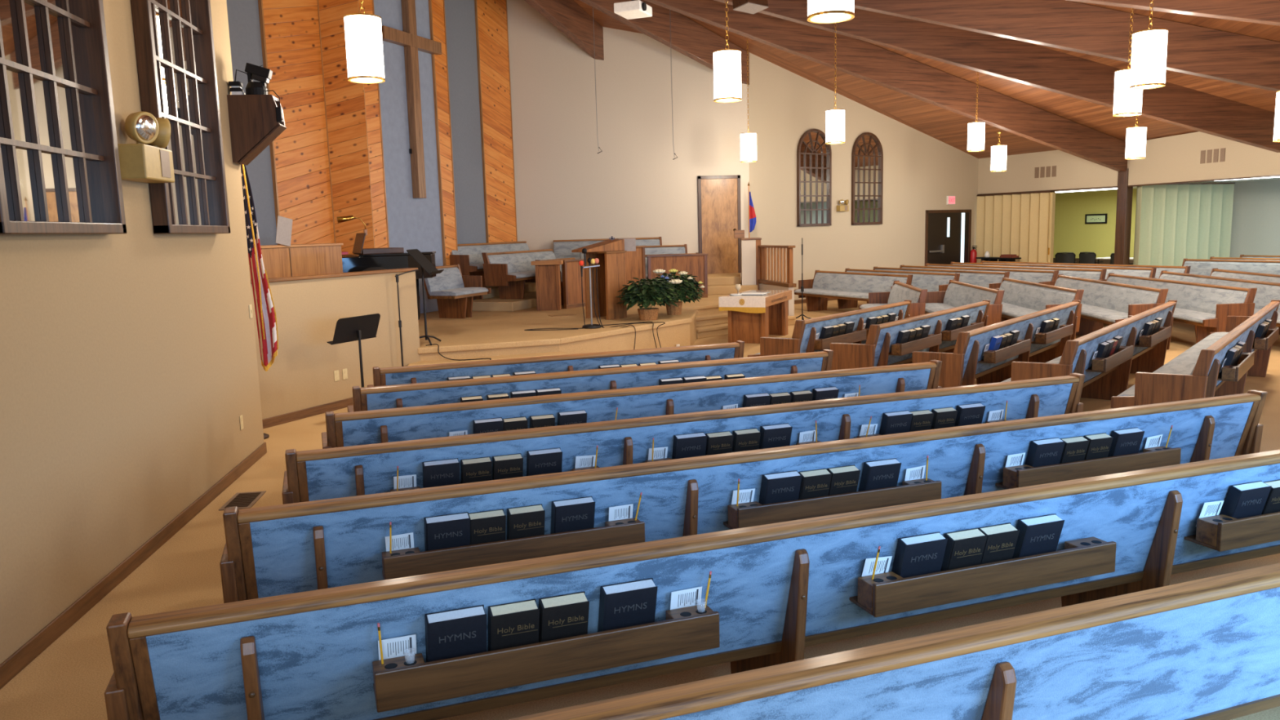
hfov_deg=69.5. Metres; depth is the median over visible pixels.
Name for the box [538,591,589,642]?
bible
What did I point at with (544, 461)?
hymnal
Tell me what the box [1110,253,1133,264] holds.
mesh chair
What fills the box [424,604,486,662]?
hymnal
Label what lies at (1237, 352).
bible
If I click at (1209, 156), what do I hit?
grille
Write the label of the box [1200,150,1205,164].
grille
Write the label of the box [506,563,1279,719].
pew
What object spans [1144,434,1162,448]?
card
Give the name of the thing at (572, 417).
hymnal
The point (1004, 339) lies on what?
bible
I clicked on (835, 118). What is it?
pendant lamp
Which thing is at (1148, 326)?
hymnal
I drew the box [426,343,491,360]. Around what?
microphone cable
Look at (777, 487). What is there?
hymnal
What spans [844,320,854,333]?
hymnal
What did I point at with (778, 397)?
bible
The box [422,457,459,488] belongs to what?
hymnal
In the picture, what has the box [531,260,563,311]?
stand
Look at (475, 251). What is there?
cushion
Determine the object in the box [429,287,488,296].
seat cushion
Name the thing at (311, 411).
baseboard
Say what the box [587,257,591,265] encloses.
microphone
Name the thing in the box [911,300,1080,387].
pew
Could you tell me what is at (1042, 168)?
grille
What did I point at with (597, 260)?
microphone
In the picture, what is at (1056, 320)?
bible
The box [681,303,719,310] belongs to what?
stair
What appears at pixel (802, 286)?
microphone stand
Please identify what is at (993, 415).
card
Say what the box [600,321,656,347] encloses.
microphone cable
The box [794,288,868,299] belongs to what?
seat cushion
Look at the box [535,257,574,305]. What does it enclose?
pew
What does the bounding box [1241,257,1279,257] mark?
cushion
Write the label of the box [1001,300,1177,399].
pew
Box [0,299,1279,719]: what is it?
floor
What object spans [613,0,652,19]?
projector
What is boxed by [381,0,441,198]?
cross
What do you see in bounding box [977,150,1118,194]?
wall
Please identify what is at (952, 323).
hymnal
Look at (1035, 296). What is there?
cushion
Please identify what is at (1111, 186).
trim
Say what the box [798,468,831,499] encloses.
bible
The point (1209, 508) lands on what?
card
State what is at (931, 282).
cushion
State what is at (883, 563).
card
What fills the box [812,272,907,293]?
cushion
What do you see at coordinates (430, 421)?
pew
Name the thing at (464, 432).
card
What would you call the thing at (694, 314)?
platform nosing
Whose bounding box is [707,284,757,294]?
step
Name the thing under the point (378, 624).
pencil
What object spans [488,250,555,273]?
cushion
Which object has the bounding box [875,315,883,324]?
bible
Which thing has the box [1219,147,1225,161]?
grille
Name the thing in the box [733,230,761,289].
wall
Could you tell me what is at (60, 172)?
window
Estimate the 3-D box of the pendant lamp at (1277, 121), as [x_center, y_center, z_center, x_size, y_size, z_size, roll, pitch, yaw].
[7.589,-3.567,10.674,0.337,2.018,0.337,6,11,42]
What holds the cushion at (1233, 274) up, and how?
on the pew at (1215, 272)
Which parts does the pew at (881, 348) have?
panel, post, rail, panel, rail, post, panel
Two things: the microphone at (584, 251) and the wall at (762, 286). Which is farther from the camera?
the wall at (762, 286)
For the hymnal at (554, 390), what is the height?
0.220 m
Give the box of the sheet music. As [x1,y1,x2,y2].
[275,215,293,246]
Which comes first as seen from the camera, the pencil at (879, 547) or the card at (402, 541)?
the pencil at (879, 547)
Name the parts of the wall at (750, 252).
wing panel, corner post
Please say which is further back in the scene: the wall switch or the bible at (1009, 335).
the bible at (1009, 335)
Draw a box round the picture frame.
[1084,213,1107,223]
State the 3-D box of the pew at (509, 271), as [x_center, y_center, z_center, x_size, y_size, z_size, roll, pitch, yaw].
[-2.036,-1.662,17.636,0.687,0.865,2.598,2,9,22]
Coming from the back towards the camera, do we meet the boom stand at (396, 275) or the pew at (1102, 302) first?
the pew at (1102, 302)
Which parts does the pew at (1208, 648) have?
panel, rail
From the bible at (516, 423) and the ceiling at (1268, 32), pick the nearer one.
the bible at (516, 423)
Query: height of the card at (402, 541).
0.114 m
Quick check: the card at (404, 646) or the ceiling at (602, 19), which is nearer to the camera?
the card at (404, 646)
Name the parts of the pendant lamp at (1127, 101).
lamp shade, chain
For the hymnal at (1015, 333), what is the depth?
9.39 m
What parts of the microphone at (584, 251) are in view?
handle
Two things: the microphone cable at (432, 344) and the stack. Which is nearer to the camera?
the microphone cable at (432, 344)
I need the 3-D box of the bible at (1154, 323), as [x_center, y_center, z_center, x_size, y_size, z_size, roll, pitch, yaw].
[5.499,-0.309,9.969,0.106,0.211,0.149,5,10,39]
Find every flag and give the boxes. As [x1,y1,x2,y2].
[240,164,278,439]
[747,182,755,237]
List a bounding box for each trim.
[977,186,1117,195]
[1127,174,1279,186]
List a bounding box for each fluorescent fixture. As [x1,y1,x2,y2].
[1054,186,1133,192]
[1214,176,1279,181]
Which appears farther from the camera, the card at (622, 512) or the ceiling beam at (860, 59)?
the ceiling beam at (860, 59)
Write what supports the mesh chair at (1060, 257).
on the floor
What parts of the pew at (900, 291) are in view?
panel, rail, panel, post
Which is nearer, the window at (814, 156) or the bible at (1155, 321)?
the bible at (1155, 321)
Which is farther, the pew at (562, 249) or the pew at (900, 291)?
the pew at (562, 249)
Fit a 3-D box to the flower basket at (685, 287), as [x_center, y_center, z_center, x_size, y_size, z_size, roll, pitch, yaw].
[0.543,-1.105,14.831,0.983,0.745,1.015,-3,8,-11]
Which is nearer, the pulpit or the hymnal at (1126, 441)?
the hymnal at (1126, 441)
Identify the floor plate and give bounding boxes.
[547,313,574,316]
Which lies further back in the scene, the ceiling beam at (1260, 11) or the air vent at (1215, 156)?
the air vent at (1215, 156)
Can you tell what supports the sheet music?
on the organ console
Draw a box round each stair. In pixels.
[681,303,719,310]
[696,311,728,327]
[696,313,728,321]
[696,315,795,333]
[696,315,795,338]
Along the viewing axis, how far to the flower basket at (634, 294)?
13.87 m
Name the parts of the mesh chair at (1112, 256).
backrest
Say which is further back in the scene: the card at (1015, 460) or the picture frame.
the picture frame
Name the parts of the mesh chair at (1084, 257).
backrest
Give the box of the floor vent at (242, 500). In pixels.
[218,490,266,510]
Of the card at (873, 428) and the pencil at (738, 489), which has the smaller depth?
the pencil at (738, 489)
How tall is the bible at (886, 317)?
0.211 m
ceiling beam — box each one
[524,0,604,60]
[579,0,749,84]
[644,0,1127,171]
[714,0,1279,152]
[853,0,1279,91]
[1066,0,1279,26]
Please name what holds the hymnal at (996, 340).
in the pew at (961, 367)
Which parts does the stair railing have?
post, rail, rail, post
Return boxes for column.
[1114,168,1133,264]
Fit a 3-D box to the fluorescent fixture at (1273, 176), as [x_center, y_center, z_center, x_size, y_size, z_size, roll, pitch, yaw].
[13.554,-3.884,19.438,0.240,0.060,3.000,-5,9,-22]
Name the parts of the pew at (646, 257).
rail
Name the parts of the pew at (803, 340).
panel, post, panel, rail, post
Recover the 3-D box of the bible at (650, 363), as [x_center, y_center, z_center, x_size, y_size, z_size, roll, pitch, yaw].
[0.062,0.130,7.895,0.149,0.211,0.108,-4,9,-19]
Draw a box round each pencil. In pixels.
[377,622,383,664]
[389,521,391,553]
[396,466,398,490]
[595,445,597,467]
[635,492,642,519]
[651,437,653,461]
[703,571,711,608]
[736,479,739,506]
[815,420,817,442]
[866,416,871,436]
[871,546,880,579]
[925,455,928,479]
[1004,400,1007,420]
[1165,425,1173,447]
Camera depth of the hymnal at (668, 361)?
7.91 m
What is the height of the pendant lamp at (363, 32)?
2.570 m
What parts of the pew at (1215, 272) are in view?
rail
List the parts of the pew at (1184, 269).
rail, post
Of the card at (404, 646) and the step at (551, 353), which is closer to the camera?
the card at (404, 646)
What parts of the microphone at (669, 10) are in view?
cord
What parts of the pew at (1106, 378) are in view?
panel, post, rail, panel, rail, panel, post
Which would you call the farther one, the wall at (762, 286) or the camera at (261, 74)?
the wall at (762, 286)
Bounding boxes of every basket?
[616,277,677,320]
[637,307,658,320]
[653,268,704,315]
[666,301,682,315]
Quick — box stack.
[1000,253,1018,257]
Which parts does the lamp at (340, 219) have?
lamp shade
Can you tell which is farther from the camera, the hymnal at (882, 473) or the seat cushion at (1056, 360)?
the seat cushion at (1056, 360)
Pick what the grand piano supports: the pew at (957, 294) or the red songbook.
the red songbook
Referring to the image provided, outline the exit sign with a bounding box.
[946,195,955,204]
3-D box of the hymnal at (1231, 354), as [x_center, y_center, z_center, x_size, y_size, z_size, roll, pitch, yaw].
[4.934,0.017,7.742,0.106,0.220,0.177,5,10,39]
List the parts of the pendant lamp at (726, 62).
chain, lamp shade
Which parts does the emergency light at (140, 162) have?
test panel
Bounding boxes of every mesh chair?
[1054,252,1076,263]
[1079,252,1102,263]
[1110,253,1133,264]
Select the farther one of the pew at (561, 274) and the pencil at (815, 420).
the pew at (561, 274)
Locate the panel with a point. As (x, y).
(412, 223)
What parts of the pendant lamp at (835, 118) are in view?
lamp shade, chain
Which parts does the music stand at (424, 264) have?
leg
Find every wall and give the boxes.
[0,0,264,664]
[226,0,486,300]
[250,267,420,419]
[506,0,749,276]
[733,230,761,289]
[748,53,978,300]
[759,283,794,315]
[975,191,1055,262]
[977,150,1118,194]
[1053,188,1137,257]
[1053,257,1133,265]
[1127,131,1279,185]
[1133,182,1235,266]
[1224,179,1279,257]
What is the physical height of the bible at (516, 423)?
0.211 m
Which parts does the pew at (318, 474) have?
panel, post, rail, post, panel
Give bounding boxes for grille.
[1034,167,1039,177]
[1040,166,1044,177]
[1045,166,1050,177]
[1051,165,1056,177]
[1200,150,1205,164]
[1206,149,1212,163]
[1213,148,1218,162]
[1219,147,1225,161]
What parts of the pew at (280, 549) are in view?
panel, post, rail, post, panel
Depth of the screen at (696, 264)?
18.11 m
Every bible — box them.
[460,395,483,402]
[460,456,492,484]
[467,508,506,545]
[471,374,490,378]
[486,393,509,399]
[488,599,539,651]
[491,373,510,377]
[492,453,523,479]
[502,416,527,431]
[506,504,545,539]
[529,413,555,428]
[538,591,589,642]
[619,364,636,367]
[638,362,655,365]
[704,375,722,381]
[705,431,733,455]
[724,373,745,379]
[731,427,760,452]
[768,391,791,404]
[790,390,813,403]
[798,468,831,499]
[826,465,860,495]
[831,324,839,337]
[836,323,846,335]
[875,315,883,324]
[880,315,888,324]
[907,328,916,342]
[909,409,933,431]
[913,327,923,340]
[930,406,957,429]
[940,528,986,571]
[955,317,962,328]
[977,522,1019,564]
[999,334,1007,349]
[1003,333,1013,347]
[1047,319,1054,332]
[1051,317,1060,330]
[1059,435,1089,463]
[1083,432,1113,460]
[1109,338,1118,355]
[1149,320,1156,335]
[1151,320,1159,334]
[1231,346,1239,365]
[1233,344,1242,365]
[1261,322,1268,337]
[1261,479,1279,515]
[1262,321,1270,337]
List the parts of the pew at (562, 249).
rail, post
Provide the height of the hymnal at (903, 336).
0.220 m
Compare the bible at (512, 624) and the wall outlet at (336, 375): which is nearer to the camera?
the bible at (512, 624)
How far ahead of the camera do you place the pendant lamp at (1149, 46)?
9.75 m
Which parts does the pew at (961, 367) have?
panel, post, rail, panel, rail, panel, post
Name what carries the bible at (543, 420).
in the pew at (430, 421)
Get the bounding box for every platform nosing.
[417,337,559,354]
[558,317,691,344]
[688,310,697,322]
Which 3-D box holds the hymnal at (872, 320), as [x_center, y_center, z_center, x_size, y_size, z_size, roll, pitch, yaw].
[2.778,-0.408,11.143,0.104,0.220,0.177,5,10,39]
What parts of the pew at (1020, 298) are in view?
seat, rail, panel, post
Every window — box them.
[0,0,126,234]
[130,0,230,234]
[796,128,831,226]
[851,132,883,225]
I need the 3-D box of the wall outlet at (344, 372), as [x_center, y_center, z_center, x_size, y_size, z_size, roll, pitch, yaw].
[-3.259,0.155,10.203,0.008,0.116,0.072,2,9,25]
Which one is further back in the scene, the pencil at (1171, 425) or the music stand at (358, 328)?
the music stand at (358, 328)
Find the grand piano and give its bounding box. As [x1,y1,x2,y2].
[342,232,435,319]
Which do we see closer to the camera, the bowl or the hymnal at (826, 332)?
the hymnal at (826, 332)
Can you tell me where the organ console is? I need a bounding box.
[247,243,343,279]
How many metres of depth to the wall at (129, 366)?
5.24 m
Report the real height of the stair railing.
0.805 m
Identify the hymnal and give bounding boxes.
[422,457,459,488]
[423,511,470,551]
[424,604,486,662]
[447,375,471,380]
[472,417,503,434]
[510,389,536,398]
[513,370,536,375]
[526,447,562,475]
[535,387,561,395]
[551,496,595,533]
[557,409,586,425]
[597,577,657,631]
[598,364,620,368]
[658,360,679,364]
[658,377,683,385]
[671,431,706,459]
[682,375,706,382]
[742,392,770,407]
[758,422,792,449]
[759,470,801,504]
[812,386,839,400]
[819,325,833,338]
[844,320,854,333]
[858,457,901,491]
[865,316,877,328]
[879,410,912,435]
[887,312,897,322]
[892,531,947,577]
[896,329,910,343]
[920,324,930,338]
[945,317,958,330]
[954,403,985,426]
[960,315,970,328]
[987,334,1003,350]
[1009,329,1020,345]
[1012,513,1064,559]
[1025,437,1065,466]
[1038,320,1051,333]
[1095,341,1110,358]
[1104,338,1115,358]
[1107,427,1144,457]
[1113,335,1123,354]
[1138,321,1153,342]
[1155,316,1163,333]
[1218,347,1238,375]
[1220,480,1271,519]
[1235,341,1245,366]
[1253,323,1266,345]
[1263,318,1271,337]
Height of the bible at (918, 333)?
0.211 m
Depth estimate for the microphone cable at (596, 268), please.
13.07 m
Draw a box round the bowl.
[734,284,741,290]
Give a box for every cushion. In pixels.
[362,266,386,271]
[424,266,464,293]
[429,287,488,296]
[451,243,529,264]
[469,263,483,269]
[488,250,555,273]
[507,270,535,278]
[560,264,562,279]
[644,256,647,274]
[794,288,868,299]
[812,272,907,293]
[846,271,954,291]
[859,303,888,309]
[875,268,1004,288]
[887,284,919,304]
[924,302,955,312]
[942,283,996,306]
[999,280,1075,311]
[1001,302,1037,317]
[1001,355,1061,382]
[1054,277,1159,312]
[1080,302,1128,323]
[1106,275,1248,314]
[1117,332,1228,395]
[1160,273,1279,311]
[1172,307,1215,323]
[1210,271,1279,283]
[1212,258,1270,260]
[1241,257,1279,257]
[1253,308,1279,323]
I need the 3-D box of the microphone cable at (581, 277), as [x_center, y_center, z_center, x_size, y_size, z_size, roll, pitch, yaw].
[-1.208,-0.792,13.010,0.865,0.733,0.220,-1,8,3]
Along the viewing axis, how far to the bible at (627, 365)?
7.81 m
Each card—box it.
[377,634,416,660]
[385,532,413,551]
[393,474,416,488]
[448,430,467,436]
[574,454,595,468]
[608,503,633,521]
[648,446,667,460]
[670,586,702,609]
[722,404,737,409]
[731,488,755,504]
[799,430,815,442]
[844,392,857,397]
[859,423,877,435]
[861,555,892,577]
[904,465,925,480]
[982,343,989,355]
[987,408,1004,421]
[1004,453,1025,467]
[1034,327,1039,337]
[1090,351,1097,364]
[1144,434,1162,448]
[1195,500,1223,526]
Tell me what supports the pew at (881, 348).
on the floor
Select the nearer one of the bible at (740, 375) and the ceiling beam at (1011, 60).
the bible at (740, 375)
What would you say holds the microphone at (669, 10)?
hanging from the ceiling at (1100, 117)
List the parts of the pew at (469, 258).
panel, rail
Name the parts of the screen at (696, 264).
rail, rail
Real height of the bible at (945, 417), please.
0.212 m
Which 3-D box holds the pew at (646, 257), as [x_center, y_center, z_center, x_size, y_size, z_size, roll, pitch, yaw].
[0.310,-1.695,18.600,1.948,0.865,0.687,-3,8,-7]
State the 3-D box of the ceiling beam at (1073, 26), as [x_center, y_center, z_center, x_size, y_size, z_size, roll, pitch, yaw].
[4.996,-5.550,14.417,16.150,4.530,0.182,-1,8,5]
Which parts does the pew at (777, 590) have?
panel, post, rail, rail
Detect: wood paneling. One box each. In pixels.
[257,0,335,244]
[474,0,517,243]
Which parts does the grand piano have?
lid, leg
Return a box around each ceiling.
[573,0,642,33]
[681,13,958,149]
[736,33,1275,158]
[1054,177,1279,192]
[1070,0,1279,41]
[1165,70,1276,99]
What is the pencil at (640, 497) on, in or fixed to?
in the pew at (280, 549)
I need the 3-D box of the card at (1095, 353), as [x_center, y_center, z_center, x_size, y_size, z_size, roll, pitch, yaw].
[4.049,-0.023,8.231,0.031,0.117,0.116,5,10,39]
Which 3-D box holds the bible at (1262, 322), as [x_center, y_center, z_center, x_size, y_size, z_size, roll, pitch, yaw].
[6.431,-0.277,9.562,0.106,0.211,0.149,5,10,39]
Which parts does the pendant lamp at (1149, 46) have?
lamp shade, chain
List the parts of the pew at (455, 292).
rail, seat, post, panel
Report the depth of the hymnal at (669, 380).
6.96 m
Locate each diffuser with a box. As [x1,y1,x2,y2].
[355,78,374,79]
[813,13,848,18]
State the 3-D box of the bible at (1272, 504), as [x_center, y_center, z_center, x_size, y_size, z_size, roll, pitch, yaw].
[2.710,0.618,3.959,0.149,0.211,0.107,-4,9,-19]
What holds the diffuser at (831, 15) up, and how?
attached to the pendant lamp at (819, 11)
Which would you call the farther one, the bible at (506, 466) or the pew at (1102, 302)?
the pew at (1102, 302)
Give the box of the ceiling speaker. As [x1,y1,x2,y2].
[732,0,768,13]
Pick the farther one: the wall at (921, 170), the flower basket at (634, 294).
the wall at (921, 170)
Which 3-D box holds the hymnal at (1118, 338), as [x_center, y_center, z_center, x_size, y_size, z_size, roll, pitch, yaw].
[4.504,-0.117,8.760,0.103,0.220,0.177,5,10,39]
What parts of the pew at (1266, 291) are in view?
rail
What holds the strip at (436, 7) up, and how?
attached to the panel
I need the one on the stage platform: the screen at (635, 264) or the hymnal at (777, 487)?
the screen at (635, 264)
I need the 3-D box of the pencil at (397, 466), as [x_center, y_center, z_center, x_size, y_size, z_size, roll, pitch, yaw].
[-1.199,0.614,4.566,0.028,0.187,0.008,4,10,35]
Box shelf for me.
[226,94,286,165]
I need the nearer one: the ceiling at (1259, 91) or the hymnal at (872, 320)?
the hymnal at (872, 320)
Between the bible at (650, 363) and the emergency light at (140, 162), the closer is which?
the emergency light at (140, 162)
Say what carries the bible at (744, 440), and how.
in the pew at (318, 474)
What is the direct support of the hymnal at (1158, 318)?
in the pew at (1106, 378)
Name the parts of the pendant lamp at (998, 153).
lamp shade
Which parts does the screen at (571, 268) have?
rail, rail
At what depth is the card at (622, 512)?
4.01 m
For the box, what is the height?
0.110 m
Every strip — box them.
[358,0,389,248]
[428,0,457,266]
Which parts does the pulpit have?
panel, panel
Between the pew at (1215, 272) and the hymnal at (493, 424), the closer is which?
the hymnal at (493, 424)
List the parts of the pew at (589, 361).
post, rail, post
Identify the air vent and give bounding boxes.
[1034,165,1056,177]
[1200,147,1225,164]
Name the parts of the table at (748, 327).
leg post, leg, glass, leg post, leg, leg post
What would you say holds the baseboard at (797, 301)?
attached to the wall at (921, 170)
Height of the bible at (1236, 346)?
0.211 m
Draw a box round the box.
[228,81,244,94]
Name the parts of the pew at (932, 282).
rail, panel, post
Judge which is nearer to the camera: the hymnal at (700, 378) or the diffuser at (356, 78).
the hymnal at (700, 378)
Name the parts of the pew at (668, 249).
rail, post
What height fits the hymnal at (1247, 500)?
0.220 m
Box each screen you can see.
[561,258,585,308]
[625,245,645,288]
[645,253,708,297]
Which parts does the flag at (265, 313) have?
cord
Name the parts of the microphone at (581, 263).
handle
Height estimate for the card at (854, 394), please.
0.112 m
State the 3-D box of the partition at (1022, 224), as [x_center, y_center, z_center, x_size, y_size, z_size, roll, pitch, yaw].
[10.231,-3.276,25.286,0.190,2.545,2.460,-6,9,-28]
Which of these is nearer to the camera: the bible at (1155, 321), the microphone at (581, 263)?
the bible at (1155, 321)
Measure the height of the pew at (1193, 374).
0.865 m
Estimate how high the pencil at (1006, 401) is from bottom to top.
0.187 m
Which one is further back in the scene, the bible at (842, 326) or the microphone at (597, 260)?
the microphone at (597, 260)
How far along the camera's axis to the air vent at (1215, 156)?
19.68 m
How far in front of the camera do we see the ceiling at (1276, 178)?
22.85 m
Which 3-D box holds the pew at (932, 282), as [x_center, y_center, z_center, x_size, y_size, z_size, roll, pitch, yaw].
[5.163,-1.425,19.311,0.687,0.865,3.536,-5,9,-24]
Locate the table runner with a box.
[718,296,768,313]
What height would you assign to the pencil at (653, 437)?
0.187 m
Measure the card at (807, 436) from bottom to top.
0.115 m
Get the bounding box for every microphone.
[578,260,583,276]
[582,248,586,266]
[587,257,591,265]
[591,258,595,265]
[592,7,602,153]
[594,257,599,264]
[669,9,677,159]
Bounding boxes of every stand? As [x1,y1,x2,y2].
[326,313,380,387]
[395,269,418,366]
[406,248,444,344]
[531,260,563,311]
[582,264,600,328]
[795,238,810,319]
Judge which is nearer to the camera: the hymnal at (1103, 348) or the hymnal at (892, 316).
the hymnal at (1103, 348)
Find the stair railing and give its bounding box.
[757,244,796,287]
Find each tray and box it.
[582,264,599,268]
[748,291,770,293]
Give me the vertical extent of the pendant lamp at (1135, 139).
0.920 m
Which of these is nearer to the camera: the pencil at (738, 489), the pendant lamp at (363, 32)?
the pencil at (738, 489)
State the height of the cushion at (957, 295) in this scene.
0.391 m
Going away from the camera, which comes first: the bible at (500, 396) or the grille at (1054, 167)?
the bible at (500, 396)
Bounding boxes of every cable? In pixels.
[234,65,262,81]
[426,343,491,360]
[524,276,585,330]
[592,267,665,347]
[595,267,635,349]
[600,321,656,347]
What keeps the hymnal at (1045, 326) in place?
in the pew at (961, 367)
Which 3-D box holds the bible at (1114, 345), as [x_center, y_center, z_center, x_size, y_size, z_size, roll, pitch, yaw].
[4.381,-0.087,8.611,0.106,0.211,0.149,5,10,39]
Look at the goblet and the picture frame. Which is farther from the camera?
the picture frame
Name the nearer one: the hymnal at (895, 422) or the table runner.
the hymnal at (895, 422)
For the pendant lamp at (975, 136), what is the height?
1.643 m
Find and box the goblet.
[734,284,741,293]
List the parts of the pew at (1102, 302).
seat, rail, panel, post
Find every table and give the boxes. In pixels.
[724,289,791,343]
[975,257,1021,262]
[1095,257,1133,263]
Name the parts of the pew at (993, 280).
rail, panel, post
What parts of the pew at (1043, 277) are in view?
rail, panel, post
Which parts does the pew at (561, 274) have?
rail, panel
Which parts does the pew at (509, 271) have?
post, panel, rail, seat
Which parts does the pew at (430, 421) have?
panel, post, rail, post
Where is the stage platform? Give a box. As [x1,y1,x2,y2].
[417,293,729,360]
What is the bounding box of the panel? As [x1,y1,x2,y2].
[373,0,443,313]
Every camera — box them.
[244,62,272,94]
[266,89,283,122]
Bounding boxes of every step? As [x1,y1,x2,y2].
[408,351,569,365]
[707,272,741,285]
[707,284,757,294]
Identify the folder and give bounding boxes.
[741,293,767,294]
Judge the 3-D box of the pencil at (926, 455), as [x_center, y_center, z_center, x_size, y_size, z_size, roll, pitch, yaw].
[1.397,0.554,4.497,0.007,0.187,0.027,-1,8,3]
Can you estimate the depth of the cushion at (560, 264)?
17.45 m
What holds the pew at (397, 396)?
on the floor
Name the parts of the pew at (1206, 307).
rail, seat, panel, post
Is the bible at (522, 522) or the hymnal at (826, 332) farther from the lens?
the hymnal at (826, 332)
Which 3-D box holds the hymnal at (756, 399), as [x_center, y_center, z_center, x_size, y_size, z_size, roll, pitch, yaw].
[0.785,0.336,6.266,0.177,0.220,0.104,-4,9,-19]
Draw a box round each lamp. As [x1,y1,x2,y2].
[336,215,367,235]
[343,0,385,84]
[712,0,742,102]
[739,37,756,162]
[807,0,854,23]
[825,23,844,144]
[967,71,985,151]
[990,132,1007,171]
[1112,8,1142,116]
[1124,115,1146,159]
[1129,0,1168,89]
[1272,90,1279,142]
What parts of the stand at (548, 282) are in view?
panel, panel, panel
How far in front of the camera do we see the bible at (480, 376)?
7.39 m
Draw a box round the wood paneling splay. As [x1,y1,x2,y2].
[318,0,374,253]
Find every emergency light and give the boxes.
[117,111,174,182]
[836,199,848,211]
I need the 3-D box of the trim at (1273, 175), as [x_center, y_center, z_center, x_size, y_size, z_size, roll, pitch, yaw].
[12.208,-3.862,19.878,0.024,0.030,5.032,-3,8,-11]
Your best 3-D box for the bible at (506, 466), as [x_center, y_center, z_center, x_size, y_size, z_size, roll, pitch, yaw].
[-0.685,0.593,4.774,0.149,0.211,0.108,-4,9,-19]
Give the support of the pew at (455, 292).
on the stage platform
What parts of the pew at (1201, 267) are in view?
rail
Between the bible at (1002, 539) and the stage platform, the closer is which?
the bible at (1002, 539)
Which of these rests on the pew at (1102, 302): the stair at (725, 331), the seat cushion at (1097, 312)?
the seat cushion at (1097, 312)
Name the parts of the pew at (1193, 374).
panel, post, rail, panel, panel, rail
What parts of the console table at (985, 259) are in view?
leg, leg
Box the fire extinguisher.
[969,245,977,262]
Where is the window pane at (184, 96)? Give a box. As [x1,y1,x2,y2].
[155,0,215,225]
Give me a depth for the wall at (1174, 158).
20.16 m
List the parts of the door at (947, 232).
glass, sidelight glass, sidelight panel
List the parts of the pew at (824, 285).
panel, seat, rail, post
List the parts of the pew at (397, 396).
panel, post, rail, post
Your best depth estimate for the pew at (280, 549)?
4.10 m
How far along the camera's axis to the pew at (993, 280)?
18.50 m
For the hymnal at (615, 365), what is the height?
0.220 m
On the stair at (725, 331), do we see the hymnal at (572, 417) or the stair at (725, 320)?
the stair at (725, 320)
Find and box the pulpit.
[571,238,635,319]
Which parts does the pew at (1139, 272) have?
rail, post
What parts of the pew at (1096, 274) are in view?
rail, post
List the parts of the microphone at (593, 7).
cord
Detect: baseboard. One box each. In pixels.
[0,442,266,689]
[262,397,353,428]
[794,297,837,303]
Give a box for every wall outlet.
[239,414,244,430]
[333,369,339,381]
[342,368,347,379]
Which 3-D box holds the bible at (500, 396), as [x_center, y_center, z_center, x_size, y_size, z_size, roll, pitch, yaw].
[-1.012,0.345,6.574,0.149,0.211,0.106,-4,9,-19]
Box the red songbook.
[341,251,348,254]
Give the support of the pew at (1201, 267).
on the floor
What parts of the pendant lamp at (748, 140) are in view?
chain, lamp shade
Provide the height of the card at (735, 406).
0.116 m
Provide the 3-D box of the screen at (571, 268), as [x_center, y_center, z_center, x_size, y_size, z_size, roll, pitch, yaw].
[-1.017,-1.421,16.918,0.100,0.865,1.229,4,10,34]
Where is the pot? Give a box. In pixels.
[984,251,990,257]
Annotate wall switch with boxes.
[248,304,253,318]
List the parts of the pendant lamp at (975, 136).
lamp shade, chain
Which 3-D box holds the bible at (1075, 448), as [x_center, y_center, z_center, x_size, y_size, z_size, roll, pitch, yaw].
[2.246,0.507,4.826,0.149,0.211,0.105,-4,9,-19]
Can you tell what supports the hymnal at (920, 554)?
in the pew at (777, 590)
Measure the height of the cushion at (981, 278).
0.391 m
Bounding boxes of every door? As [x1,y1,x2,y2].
[697,175,741,273]
[924,209,971,265]
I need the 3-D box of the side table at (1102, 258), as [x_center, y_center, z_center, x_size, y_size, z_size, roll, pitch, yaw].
[13.365,-2.378,24.917,0.700,0.745,2.000,-6,9,-29]
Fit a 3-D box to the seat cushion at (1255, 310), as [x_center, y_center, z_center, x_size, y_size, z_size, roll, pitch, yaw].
[8.942,-0.797,14.152,0.505,0.076,5.683,-1,8,6]
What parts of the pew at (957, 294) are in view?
panel, rail, panel, post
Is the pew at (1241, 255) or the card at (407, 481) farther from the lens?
the pew at (1241, 255)
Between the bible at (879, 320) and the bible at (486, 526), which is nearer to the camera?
the bible at (486, 526)
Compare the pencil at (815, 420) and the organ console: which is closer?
the pencil at (815, 420)
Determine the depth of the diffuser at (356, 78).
8.75 m
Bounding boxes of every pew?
[104,449,1279,719]
[219,390,1267,603]
[281,373,1084,504]
[321,360,942,448]
[346,349,833,412]
[367,340,744,386]
[423,263,491,318]
[449,240,535,287]
[481,248,555,298]
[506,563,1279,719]
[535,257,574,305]
[553,236,662,259]
[580,244,687,258]
[644,252,698,280]
[747,299,911,357]
[794,270,912,311]
[830,300,990,370]
[837,268,959,308]
[858,280,927,317]
[866,266,1009,303]
[899,264,1058,284]
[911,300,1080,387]
[924,262,1106,280]
[924,279,1004,325]
[950,262,1156,279]
[980,260,1191,278]
[995,277,1084,332]
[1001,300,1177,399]
[1051,274,1168,335]
[1106,272,1257,343]
[1111,299,1279,408]
[1159,270,1279,326]
[1182,258,1279,275]
[1209,256,1279,260]
[1209,268,1279,334]
[1240,254,1279,257]

